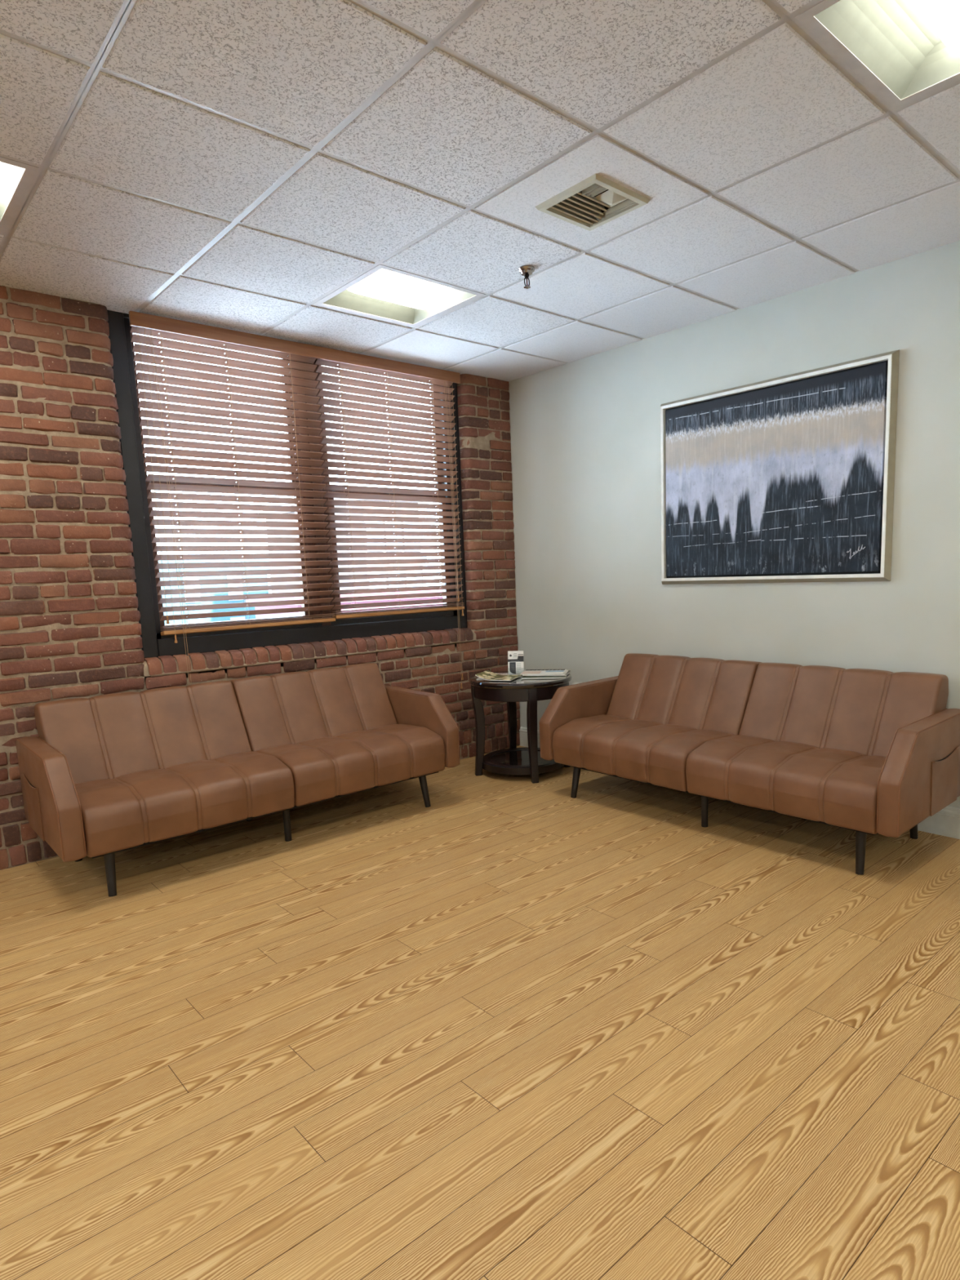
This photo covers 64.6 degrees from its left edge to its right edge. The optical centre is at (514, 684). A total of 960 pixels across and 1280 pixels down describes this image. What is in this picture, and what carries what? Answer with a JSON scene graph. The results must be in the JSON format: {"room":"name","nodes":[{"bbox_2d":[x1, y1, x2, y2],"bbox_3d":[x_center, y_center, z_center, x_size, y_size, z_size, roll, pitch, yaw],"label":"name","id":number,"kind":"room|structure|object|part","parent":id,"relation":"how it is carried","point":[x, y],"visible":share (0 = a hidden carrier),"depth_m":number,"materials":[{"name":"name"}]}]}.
{"room":"lobby","nodes":[
{"label":"lobby","id":0,"kind":"room"},
{"bbox_2d":[0,285,519,870],"bbox_3d":[-3.131,-0.425,2.782,8.201,2.765,0.331,-9,11,-41],"label":"wall","id":1,"kind":"structure","parent":0,"point":[70,628],"depth_m":3.57,"materials":[{"name":"brick"}]},
{"bbox_2d":[106,310,467,657],"bbox_3d":[-1.179,-1.119,4.464,2.106,1.720,0.144,-9,11,-41],"label":"window","id":2,"kind":"structure","parent":1,"relation":"in","point":[154,645],"depth_m":4.17,"materials":[{"name":"black paint"}]},
{"bbox_3d":[-1.598,-1.451,4.079,0.879,0.821,0.034,-9,11,-41],"label":"sash","id":3,"kind":"part","parent":2,"relation":"part of","materials":[{"name":"brown wood"}]},
{"bbox_3d":[-1.547,-0.696,4.164,0.879,0.773,0.034,-9,11,-41],"label":"sash","id":4,"kind":"part","parent":2,"relation":"part of","materials":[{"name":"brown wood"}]},
{"bbox_2d":[129,325,335,684],"bbox_3d":[-1.444,-0.880,4.088,0.973,1.918,0.088,-9,11,-41],"label":"window blind","id":5,"kind":"object","parent":2,"relation":"attached to","point":[139,339],"visible":0.96,"depth_m":4.02,"materials":[{"name":"brown wood"}]},
{"bbox_3d":[-1.780,-1.037,3.732,0.002,1.400,0.008,-9,11,-41],"label":"tilt cord","id":6,"kind":"part","parent":5,"relation":"part of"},
{"bbox_3d":[-1.756,-0.991,3.759,0.002,1.500,0.008,-9,11,-41],"label":"tilt cord","id":7,"kind":"part","parent":5,"relation":"part of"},
{"bbox_3d":[-1.724,-0.827,3.799,0.028,1.840,0.006,-2,8,-3],"label":"pull cord","id":8,"kind":"part","parent":5,"relation":"part of","materials":[{"name":"brown fabric"}]},
{"bbox_3d":[-1.717,-0.858,3.803,0.022,1.780,0.018,-9,11,-41],"label":"pull cord","id":9,"kind":"part","parent":5,"relation":"part of","materials":[{"name":"brown fabric"}]},
{"bbox_3d":[-1.721,-1.021,3.838,0.008,1.477,0.053,-9,11,-41],"label":"ladder cord","id":10,"kind":"part","parent":5,"relation":"part of","materials":[{"name":"fabric"}]},
{"bbox_3d":[-1.483,-1.061,4.051,0.008,1.477,0.053,-9,11,-41],"label":"ladder cord","id":11,"kind":"part","parent":5,"relation":"part of","materials":[{"name":"fabric"}]},
{"bbox_3d":[-1.433,-0.323,4.181,0.973,0.020,0.054,-10,5,-41],"label":"rail","id":12,"kind":"part","parent":5,"relation":"part of","materials":[{"name":"brown wood"}]},
{"bbox_3d":[-1.222,-1.105,4.285,0.008,1.477,0.053,-9,11,-41],"label":"ladder cord","id":13,"kind":"part","parent":5,"relation":"part of","materials":[{"name":"brown fabric"}]},
{"bbox_3d":[-0.830,-1.580,4.767,0.895,0.821,0.034,-9,11,-41],"label":"sash","id":14,"kind":"part","parent":2,"relation":"part of","materials":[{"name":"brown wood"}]},
{"bbox_3d":[-0.779,-0.824,4.852,0.895,0.773,0.034,-9,11,-41],"label":"sash","id":15,"kind":"part","parent":2,"relation":"part of","materials":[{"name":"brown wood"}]},
{"bbox_2d":[315,358,464,688],"bbox_3d":[-0.720,-0.936,4.744,0.970,2.048,0.088,-9,11,-41],"label":"window blind","id":16,"kind":"object","parent":2,"relation":"attached to","point":[446,389],"visible":1,"depth_m":4.68,"materials":[{"name":"brown wood"}]},
{"bbox_3d":[-0.993,-1.151,4.489,0.008,1.461,0.053,-9,11,-41],"label":"ladder cord","id":17,"kind":"part","parent":16,"relation":"part of","materials":[{"name":"fabric"}]},
{"bbox_3d":[-0.758,-1.190,4.699,0.008,1.461,0.053,-9,11,-41],"label":"ladder cord","id":18,"kind":"part","parent":16,"relation":"part of","materials":[{"name":"fabric"}]},
{"bbox_3d":[-0.712,-0.459,4.825,0.970,0.020,0.054,-10,4,-41],"label":"rail","id":19,"kind":"part","parent":16,"relation":"part of","materials":[{"name":"brown wood"}]},
{"bbox_3d":[-0.511,-1.231,4.921,0.008,1.461,0.053,-9,11,-41],"label":"ladder cord","id":20,"kind":"part","parent":16,"relation":"part of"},
{"bbox_3d":[-0.405,-0.982,4.987,0.028,1.970,0.006,-2,8,-3],"label":"pull cord","id":21,"kind":"part","parent":16,"relation":"part of","materials":[{"name":"fabric"}]},
{"bbox_3d":[-0.401,-1.278,4.966,0.002,1.380,0.008,-9,11,-41],"label":"tilt cord","id":22,"kind":"part","parent":16,"relation":"part of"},
{"bbox_3d":[-0.399,-1.014,4.991,0.022,1.910,0.018,-9,11,-41],"label":"pull cord","id":23,"kind":"part","parent":16,"relation":"part of","materials":[{"name":"fabric"}]},
{"bbox_3d":[-0.377,-1.232,4.993,0.002,1.480,0.008,-9,11,-41],"label":"tilt cord","id":24,"kind":"part","parent":16,"relation":"part of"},
{"bbox_2d":[128,311,460,383],"bbox_3d":[-1.090,-1.860,4.253,1.984,0.064,0.021,-9,11,-41],"label":"blind valance","id":25,"kind":"object","parent":1,"relation":"attached to","point":[136,319],"visible":1,"depth_m":4.09,"materials":[{"name":"brown wood"}]},
{"bbox_2d":[0,745,959,1279],"bbox_3d":[-0.665,1.271,0.344,8.200,0.050,6.920,-9,11,-41],"label":"floor","id":26,"kind":"structure","parent":0,"point":[504,1027],"depth_m":2.04,"materials":[{"name":"brown wood"}]},
{"bbox_2d":[15,662,459,896],"bbox_3d":[-1.274,0.373,3.810,1.958,0.758,0.759,-9,11,-41],"label":"sofa","id":27,"kind":"object","parent":26,"relation":"on","point":[107,775],"visible":1,"depth_m":3.60,"materials":[{"name":"brown leather"}]},
{"bbox_3d":[-1.952,0.459,3.179,0.086,0.400,0.730,-9,11,-41],"label":"armrest","id":28,"kind":"part","parent":27,"relation":"part of","materials":[{"name":"brown leather"}]},
{"bbox_3d":[-1.664,0.765,3.128,0.042,0.211,0.070,-7,10,-30],"label":"leg","id":29,"kind":"part","parent":27,"relation":"part of","materials":[{"name":"black wood"}]},
{"bbox_3d":[-1.758,0.259,3.660,0.880,0.455,0.309,-9,11,-41],"label":"backrest","id":30,"kind":"part","parent":27,"relation":"part of","materials":[{"name":"brown leather"}]},
{"bbox_2d":[74,751,294,857],"bbox_3d":[-1.551,0.497,3.474,0.880,0.230,0.607,-9,11,-41],"label":"seat cushion","id":31,"kind":"object","parent":27,"relation":"on","point":[122,807],"depth_m":3.29,"materials":[{"name":"brown leather"}]},
{"bbox_3d":[-1.263,0.562,3.833,1.720,0.072,0.625,-9,11,-41],"label":"frame","id":32,"kind":"part","parent":27,"relation":"part of","materials":[{"name":"brown leather"}]},
{"bbox_3d":[-1.111,0.661,3.699,0.032,0.205,0.032,-9,11,-41],"label":"leg","id":33,"kind":"part","parent":27,"relation":"part of","materials":[{"name":"black wood"}]},
{"bbox_3d":[-1.104,0.149,4.246,0.880,0.454,0.308,-9,11,-41],"label":"backrest","id":34,"kind":"part","parent":27,"relation":"part of","materials":[{"name":"brown leather"}]},
{"bbox_2d":[254,724,445,806],"bbox_3d":[-0.897,0.388,4.060,0.880,0.230,0.607,-9,11,-41],"label":"seat cushion","id":35,"kind":"object","parent":27,"relation":"on","point":[326,763],"depth_m":3.89,"materials":[{"name":"brown leather"}]},
{"bbox_3d":[-0.578,0.229,4.410,0.086,0.400,0.730,-9,11,-41],"label":"armrest","id":36,"kind":"part","parent":27,"relation":"part of","materials":[{"name":"brown leather"}]},
{"bbox_3d":[-0.499,0.570,4.171,0.070,0.211,0.042,4,10,36],"label":"leg","id":37,"kind":"part","parent":27,"relation":"part of","materials":[{"name":"black wood"}]},
{"bbox_2d":[468,671,572,783],"bbox_3d":[0.046,0.250,4.821,0.652,0.611,0.652,-9,11,-41],"label":"side table","id":38,"kind":"object","parent":26,"relation":"on","point":[513,760],"visible":0.81,"depth_m":4.61,"materials":[{"name":"brown wood"}]},
{"bbox_3d":[-0.223,0.285,4.762,0.073,0.578,0.053,-4,9,-13],"label":"leg","id":39,"kind":"part","parent":38,"relation":"part of","materials":[{"name":"brown wood"}]},
{"bbox_2d":[476,672,514,679],"bbox_3d":[-0.109,-0.053,4.801,0.200,0.005,0.265,0,9,13],"label":"magazine","id":40,"kind":"object","parent":38,"relation":"on","point":[501,673],"visible":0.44,"depth_m":4.85,"materials":[{"name":"paper"}]},
{"bbox_2d":[475,670,521,680],"bbox_3d":[-0.097,-0.058,4.688,0.225,0.036,0.215,1,9,19],"label":"magazine","id":41,"kind":"object","parent":40,"relation":"on","point":[488,675],"visible":0.99,"depth_m":4.67,"materials":[{"name":"paper"}]},
{"bbox_3d":[-0.017,0.229,5.090,0.053,0.578,0.073,-4,9,-13],"label":"leg","id":42,"kind":"part","parent":38,"relation":"part of","materials":[{"name":"brown wood"}]},
{"bbox_2d":[507,650,524,675],"bbox_3d":[0.009,-0.139,4.839,0.104,0.155,0.072,-1,8,7],"label":"brochure holder","id":43,"kind":"object","parent":38,"relation":"on","point":[515,658],"visible":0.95,"depth_m":4.83,"materials":[{"name":"white plastic"}]},
{"bbox_3d":[0.053,0.470,4.853,0.414,0.006,0.414,-9,11,-41],"label":"shelf glass","id":44,"kind":"part","parent":38,"relation":"part of","materials":[{"name":"black glass"}]},
{"bbox_2d":[482,747,564,774],"bbox_3d":[0.054,0.484,4.855,0.536,0.048,0.536,-9,11,-41],"label":"shelf","id":45,"kind":"object","parent":38,"relation":"attached to","point":[511,761],"depth_m":4.71,"materials":[{"name":"brown wood"}]},
{"bbox_3d":[0.110,0.303,4.557,0.053,0.578,0.073,-4,9,-13],"label":"leg","id":46,"kind":"part","parent":38,"relation":"part of","materials":[{"name":"brown wood"}]},
{"bbox_2d":[521,675,566,678],"bbox_3d":[0.194,-0.059,4.764,0.270,0.005,0.215,-1,8,8],"label":"magazine","id":47,"kind":"object","parent":38,"relation":"on","point":[523,677],"visible":0.39,"depth_m":4.67,"materials":[{"name":"paper"}]},
{"bbox_2d":[525,670,571,676],"bbox_3d":[0.216,-0.071,4.797,0.250,0.008,0.215,0,9,14],"label":"magazine","id":48,"kind":"object","parent":47,"relation":"on","point":[569,671],"visible":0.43,"depth_m":4.70,"materials":[{"name":"paper"}]},
{"bbox_2d":[522,670,568,675],"bbox_3d":[0.197,-0.074,4.772,0.265,0.007,0.210,-1,9,10],"label":"magazine","id":49,"kind":"object","parent":48,"relation":"on","point":[566,671],"visible":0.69,"depth_m":4.67,"materials":[{"name":"paper"}]},
{"bbox_2d":[520,669,566,675],"bbox_3d":[0.183,-0.080,4.772,0.265,0.005,0.205,-1,9,10],"label":"magazine","id":50,"kind":"object","parent":49,"relation":"on","point":[526,672],"visible":1,"depth_m":4.75,"materials":[{"name":"paper"}]},
{"bbox_2d":[538,653,959,875],"bbox_3d":[1.068,0.293,3.805,0.759,0.758,1.958,-9,11,-41],"label":"sofa","id":51,"kind":"object","parent":26,"relation":"on","point":[863,751],"visible":1,"depth_m":3.55,"materials":[{"name":"brown leather"}]},
{"bbox_3d":[0.347,0.530,4.244,0.070,0.211,0.042,-7,10,-30],"label":"leg","id":52,"kind":"part","parent":51,"relation":"part of","materials":[{"name":"black wood"}]},
{"bbox_3d":[0.432,0.184,4.474,0.730,0.400,0.086,-9,11,-41],"label":"armrest","id":53,"kind":"part","parent":51,"relation":"part of","materials":[{"name":"brown leather"}]},
{"bbox_2d":[552,714,735,791],"bbox_3d":[0.721,0.327,4.093,0.607,0.230,0.880,-9,11,-41],"label":"seat cushion","id":54,"kind":"object","parent":51,"relation":"on","point":[653,749],"depth_m":3.93,"materials":[{"name":"brown leather"}]},
{"bbox_3d":[0.932,0.077,4.257,0.309,0.455,0.880,-9,11,-41],"label":"backrest","id":55,"kind":"part","parent":51,"relation":"part of","materials":[{"name":"brown leather"}]},
{"bbox_3d":[0.926,0.591,3.694,0.032,0.205,0.032,-9,11,-41],"label":"leg","id":56,"kind":"part","parent":51,"relation":"part of","materials":[{"name":"black wood"}]},
{"bbox_3d":[1.070,0.482,3.829,0.625,0.072,1.720,-9,11,-41],"label":"frame","id":57,"kind":"part","parent":51,"relation":"part of","materials":[{"name":"brown leather"}]},
{"bbox_2d":[685,734,886,834],"bbox_3d":[1.315,0.402,3.442,0.607,0.230,0.880,-9,11,-41],"label":"seat cushion","id":58,"kind":"object","parent":51,"relation":"on","point":[833,782],"depth_m":3.28,"materials":[{"name":"brown leather"}]},
{"bbox_3d":[1.527,0.152,3.607,0.308,0.454,0.880,-9,11,-41],"label":"backrest","id":59,"kind":"part","parent":51,"relation":"part of","materials":[{"name":"brown leather"}]},
{"bbox_3d":[1.406,0.664,3.086,0.042,0.211,0.070,4,10,36],"label":"leg","id":60,"kind":"part","parent":51,"relation":"part of","materials":[{"name":"black wood"}]},
{"bbox_3d":[1.804,0.598,3.439,0.059,0.209,0.042,-3,8,-8],"label":"leg","id":61,"kind":"part","parent":51,"relation":"part of","materials":[{"name":"black wood"}]},
{"bbox_3d":[1.681,0.343,3.108,0.730,0.400,0.086,-9,11,-41],"label":"armrest","id":62,"kind":"part","parent":51,"relation":"part of","materials":[{"name":"brown leather"}]},
{"bbox_2d":[0,0,959,381],"bbox_3d":[-0.837,-1.443,0.029,8.400,0.305,7.350,-9,11,-41],"label":"ceiling","id":63,"kind":"structure","parent":0,"point":[293,69],"depth_m":2.42,"materials":[{"name":"tile"}]},
{"bbox_2d":[0,156,38,233],"bbox_3d":[-1.902,-1.653,2.386,0.585,0.096,0.585,-9,11,-41],"label":"ceiling light","id":64,"kind":"object","parent":63,"relation":"attached to","point":[16,177],"visible":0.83,"depth_m":2.50,"materials":[{"name":"white"}]},
{"bbox_2d":[0,161,6,190],"bbox_3d":[-1.902,-1.647,2.387,0.510,0.058,0.250,-9,11,-41],"label":"diffuser","id":65,"kind":"object","parent":64,"relation":"attached to","point":[2,166],"depth_m":2.47,"materials":[{"name":"white plastic"}]},
{"bbox_2d":[313,264,485,327],"bbox_3d":[-0.550,-1.879,3.596,0.585,0.096,0.585,-9,11,-41],"label":"ceiling light","id":66,"kind":"object","parent":63,"relation":"attached to","point":[383,292],"visible":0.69,"depth_m":3.64,"materials":[{"name":"metal"}]},
{"bbox_2d":[347,268,451,309],"bbox_3d":[-0.550,-1.873,3.597,0.510,0.058,0.250,-9,11,-41],"label":"diffuser","id":67,"kind":"object","parent":66,"relation":"attached to","point":[385,285],"depth_m":3.56,"materials":[{"name":"white plastic"}]},
{"bbox_2d":[0,0,959,369],"bbox_3d":[-0.772,-1.309,-0.019,8.200,0.040,6.970,-9,11,-41],"label":"ceiling grid","id":68,"kind":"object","parent":63,"relation":"attached to","point":[127,6],"depth_m":2.32,"materials":[{"name":"metal"}]},
{"bbox_2d":[518,265,534,288],"bbox_3d":[0.053,-1.761,3.289,0.074,0.083,0.074,-9,11,-41],"label":"sprinkler","id":69,"kind":"object","parent":63,"relation":"attached to","point":[526,271],"visible":1,"depth_m":3.27,"materials":[{"name":"silver metal"}]},
{"bbox_2d":[535,173,649,231],"bbox_3d":[0.278,-1.770,2.711,0.292,0.119,0.292,-9,11,-41],"label":"ceiling vent","id":70,"kind":"object","parent":63,"relation":"in","point":[596,201],"visible":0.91,"depth_m":2.71,"materials":[{"name":"metal"}]},
{"bbox_2d":[795,0,959,109],"bbox_3d":[1.090,-1.671,1.804,0.585,0.096,0.585,-9,11,-41],"label":"ceiling light","id":71,"kind":"object","parent":63,"relation":"attached to","point":[905,51],"visible":1,"depth_m":1.97,"materials":[{"name":"white metal"}]},
{"bbox_2d":[908,0,959,53],"bbox_3d":[1.090,-1.665,1.805,0.510,0.058,0.250,-9,11,-41],"label":"diffuser","id":72,"kind":"object","parent":71,"relation":"attached to","point":[943,16],"depth_m":1.88,"materials":[{"name":"white plastic"}]},
{"bbox_2d":[508,240,959,808],"bbox_3d":[2.249,-0.697,3.006,0.120,2.863,7.250,-9,11,-41],"label":"wall","id":73,"kind":"structure","parent":0,"point":[591,593],"depth_m":4.10,"materials":[{"name":"paint"}]},
{"bbox_2d":[572,680,582,684],"bbox_3d":[0.412,0.039,5.071,0.045,0.120,0.076,-9,11,-41],"label":"power outlet","id":74,"kind":"object","parent":73,"relation":"attached to","point":[575,682],"visible":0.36,"depth_m":5.06,"materials":[{"name":"plastic"}]},
{"bbox_2d":[519,726,959,839],"bbox_3d":[2.363,0.673,3.031,0.017,0.138,6.900,-9,11,-41],"label":"baseboard","id":75,"kind":"structure","parent":73,"relation":"attached to","point":[946,822],"depth_m":3.47,"materials":[{"name":"paint"}]},
{"bbox_2d":[660,349,899,584],"bbox_3d":[1.279,-1.037,3.907,0.036,1.018,1.298,-9,11,-41],"label":"framed painting","id":76,"kind":"object","parent":73,"relation":"attached to","point":[789,478],"visible":1,"depth_m":3.81,"materials":[{"name":"silver metal"}]},
{"label":"outside","id":77,"kind":"structure","parent":0,"visible":0},
{"bbox_3d":[4.291,4.765,16.763,260.000,0.100,310.000,-9,11,-41],"label":"ground","id":78,"kind":"structure","parent":77,"visible":0},
{"bbox_2d":[158,556,426,625],"bbox_3d":[-14.485,-2.476,40.914,18.400,8.450,8.400,-9,11,-41],"label":"building","id":79,"kind":"structure","parent":78,"relation":"on","point":[169,613],"depth_m":35.54,"materials":[{"name":"white"}]},
{"bbox_2d":[258,497,422,593],"bbox_3d":[-7.038,-2.244,31.431,2.800,10.250,8.400,-9,11,-41],"label":"building","id":80,"kind":"structure","parent":78,"relation":"on","point":[335,506],"depth_m":28.23,"materials":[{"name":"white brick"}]},
{"bbox_2d":[245,589,443,618],"bbox_3d":[-4.570,0.245,25.816,7.400,6.800,3.400,-9,11,-41],"label":"building","id":81,"kind":"structure","parent":78,"relation":"on","point":[288,614],"depth_m":23.47,"materials":[{"name":"white"}]}
]}

